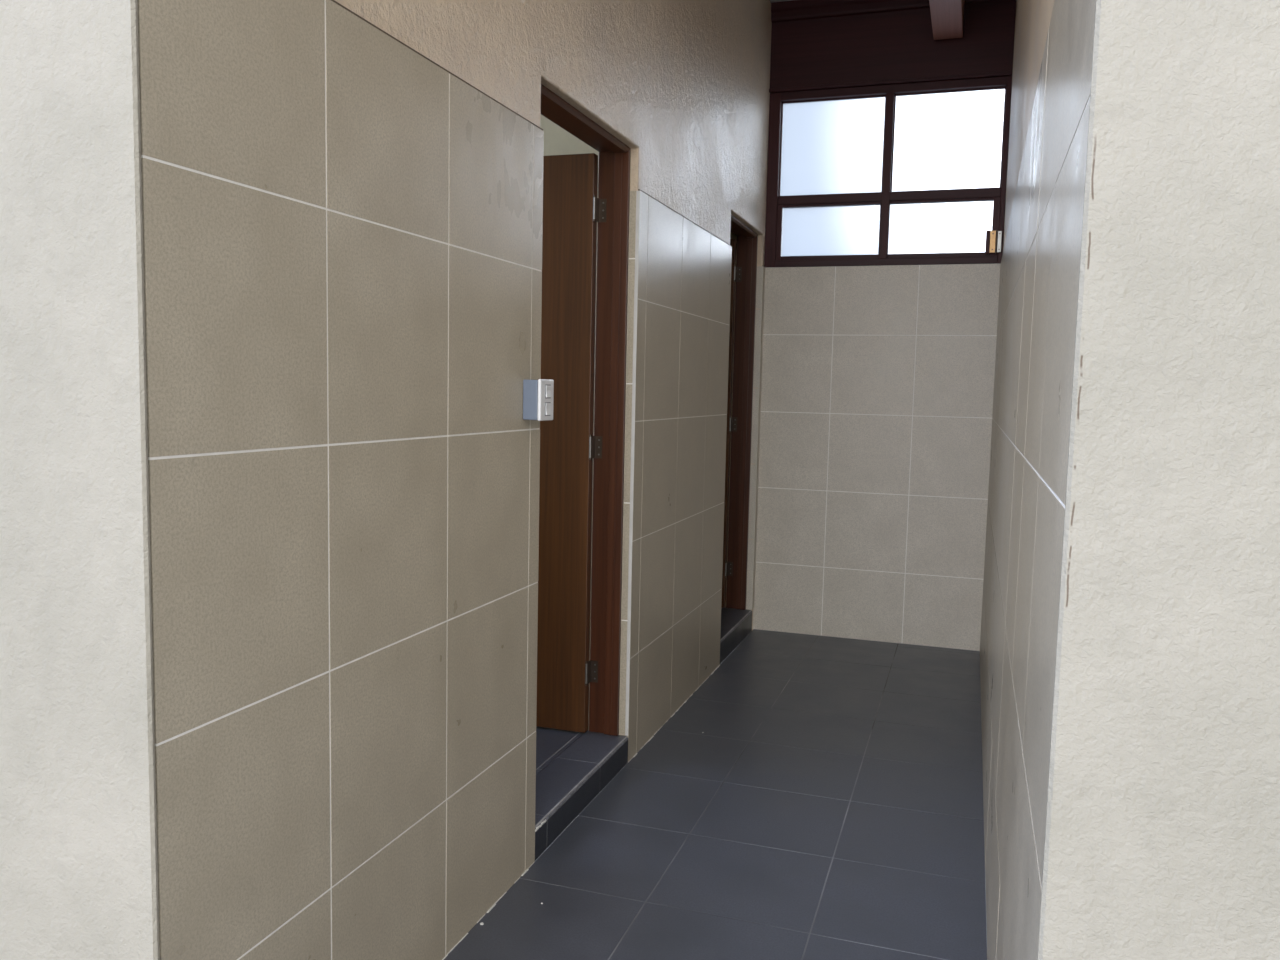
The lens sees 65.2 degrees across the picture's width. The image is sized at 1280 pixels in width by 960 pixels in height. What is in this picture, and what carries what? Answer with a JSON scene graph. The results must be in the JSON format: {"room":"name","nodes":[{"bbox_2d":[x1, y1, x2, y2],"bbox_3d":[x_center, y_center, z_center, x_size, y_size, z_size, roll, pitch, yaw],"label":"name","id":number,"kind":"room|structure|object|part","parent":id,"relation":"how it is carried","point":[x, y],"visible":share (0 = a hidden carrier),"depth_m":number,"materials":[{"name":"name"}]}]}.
{"room":"public restroom","nodes":[
{"label":"public restroom","id":0,"kind":"room"},
{"bbox_2d":[137,0,771,959],"bbox_3d":[-0.063,-0.687,3.605,0.160,3.490,4.564,3,6,18],"label":"wall","id":1,"kind":"structure","parent":0,"point":[342,200],"depth_m":2.08,"materials":[{"name":"beige tile"}]},
{"bbox_3d":[-0.506,0.136,2.145,0.008,2.059,1.393,3,6,18],"label":"tile panel","id":2,"kind":"part","parent":1,"relation":"part of","materials":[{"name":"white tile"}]},
{"bbox_2d":[523,379,553,420],"bbox_3d":[-0.271,-0.216,2.695,0.058,0.111,0.089,3,6,18],"label":"light switch","id":3,"kind":"object","parent":1,"relation":"attached to","point":[538,395],"visible":1,"depth_m":2.66,"materials":[{"name":"white plastic"}]},
{"bbox_2d":[536,84,630,735],"bbox_3d":[-0.617,-0.100,3.336,0.912,2.102,0.823,3,6,18],"label":"door","id":4,"kind":"structure","parent":1,"relation":"in","point":[572,209],"depth_m":3.59,"materials":[{"name":"red wood"}]},
{"bbox_3d":[0.196,-0.042,4.249,0.008,2.059,1.405,3,6,18],"label":"tile panel","id":5,"kind":"part","parent":1,"relation":"part of","materials":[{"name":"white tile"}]},
{"bbox_2d":[721,215,757,609],"bbox_3d":[0.107,-0.300,5.403,0.850,2.108,0.760,3,6,18],"label":"door","id":6,"kind":"structure","parent":1,"relation":"in","point":[743,267],"depth_m":5.63,"materials":[{"name":"red wood"}]},
{"bbox_2d":[771,0,1007,22],"bbox_3d":[1.310,-2.512,5.248,1.254,0.094,0.034,3,6,18],"label":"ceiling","id":7,"kind":"structure","parent":1,"relation":"attached to","point":[793,10],"depth_m":5.33,"materials":[{"name":"red wood"}]},
{"bbox_2d":[536,704,588,774],"bbox_3d":[-1.089,0.942,3.550,1.588,0.030,1.900,3,6,18],"label":"floor","id":8,"kind":"structure","parent":0,"point":[550,742],"depth_m":3.58,"materials":[{"name":"tile"}]},
{"bbox_2d":[540,115,735,660],"bbox_3d":[-0.826,-0.762,4.239,1.690,3.490,3.840,3,6,18],"label":"wall","id":9,"kind":"structure","parent":0,"point":[557,141],"depth_m":4.11,"materials":[{"name":"paint"}]},
{"bbox_2d":[0,0,1279,959],"bbox_3d":[-0.404,-0.490,1.382,7.800,3.490,0.140,3,6,18],"label":"wall","id":10,"kind":"structure","parent":0,"point":[1162,831],"depth_m":1.07,"materials":[{"name":"beige paint"}]},
{"bbox_2d":[444,629,986,959],"bbox_3d":[0.542,1.085,3.482,1.239,0.030,4.457,3,6,18],"label":"floor","id":11,"kind":"structure","parent":0,"point":[827,804],"depth_m":3.13,"materials":[{"name":"grey tile"}]},
{"bbox_2d":[442,665,719,959],"bbox_3d":[-0.170,1.070,3.295,0.004,0.003,3.617,3,6,18],"label":"mortar","id":12,"kind":"object","parent":11,"relation":"on","point":[488,911],"visible":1,"depth_m":2.79,"materials":[{"name":"white concrete"}]},
{"bbox_2d":[535,731,627,860],"bbox_3d":[-0.249,1.018,3.307,0.162,0.100,0.824,3,6,18],"label":"step","id":13,"kind":"structure","parent":11,"relation":"on","point":[566,786],"depth_m":3.29,"materials":[{"name":"tile"}]},
{"bbox_2d":[720,608,751,663],"bbox_3d":[0.444,0.831,5.386,0.160,0.124,0.760,3,6,18],"label":"step","id":14,"kind":"structure","parent":11,"relation":"on","point":[736,624],"depth_m":5.41,"materials":[{"name":"tile"}]},
{"bbox_2d":[769,0,791,2],"bbox_3d":[-0.143,-2.463,3.564,3.539,0.050,4.967,3,6,18],"label":"ceiling","id":15,"kind":"structure","parent":0,"point":[771,1],"depth_m":5.40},
{"bbox_2d":[929,0,964,39],"bbox_3d":[0.886,-2.229,3.031,0.144,0.272,4.470,3,6,18],"label":"rafter","id":16,"kind":"object","parent":15,"relation":"attached to","point":[947,16],"visible":1,"depth_m":4.88,"materials":[{"name":"brown wood"}]},
{"bbox_2d":[752,264,1000,650],"bbox_3d":[1.286,-0.128,5.552,1.254,2.079,0.120,3,6,18],"label":"wall","id":17,"kind":"structure","parent":0,"point":[877,389],"depth_m":5.48,"materials":[{"name":"beige tile"}]},
{"bbox_2d":[764,76,1011,267],"bbox_3d":[1.307,-1.630,5.377,1.254,0.944,0.106,3,6,18],"label":"window","id":18,"kind":"structure","parent":17,"relation":"in","point":[775,203],"depth_m":5.36,"materials":[{"name":"red wood"}]},
{"bbox_3d":[1.034,-1.362,5.495,0.565,0.304,0.040,3,6,18],"label":"sash","id":19,"kind":"part","parent":18,"relation":"part of","materials":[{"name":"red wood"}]},
{"bbox_2d":[769,71,1012,92],"bbox_3d":[1.315,-2.108,5.327,1.254,0.018,0.090,3,6,18],"label":"ledge","id":20,"kind":"object","parent":18,"relation":"on","point":[1005,73],"visible":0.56,"depth_m":5.28,"materials":[{"name":"red wood"}]},
{"bbox_2d":[770,0,1015,88],"bbox_3d":[1.329,-2.342,5.333,1.254,0.447,0.112,3,6,18],"label":"board","id":21,"kind":"object","parent":20,"relation":"on","point":[893,45],"visible":0.64,"depth_m":5.29,"materials":[{"name":"red wood"}]},
{"bbox_3d":[1.607,-1.332,5.307,0.561,0.304,0.040,3,6,18],"label":"sash","id":22,"kind":"part","parent":18,"relation":"part of","materials":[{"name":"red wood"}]},
{"bbox_2d":[980,0,1095,959],"bbox_3d":[1.264,-0.618,3.168,0.160,3.490,4.564,3,6,18],"label":"wall","id":23,"kind":"structure","parent":0,"point":[1054,39],"depth_m":1.73,"materials":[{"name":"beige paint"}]}
]}

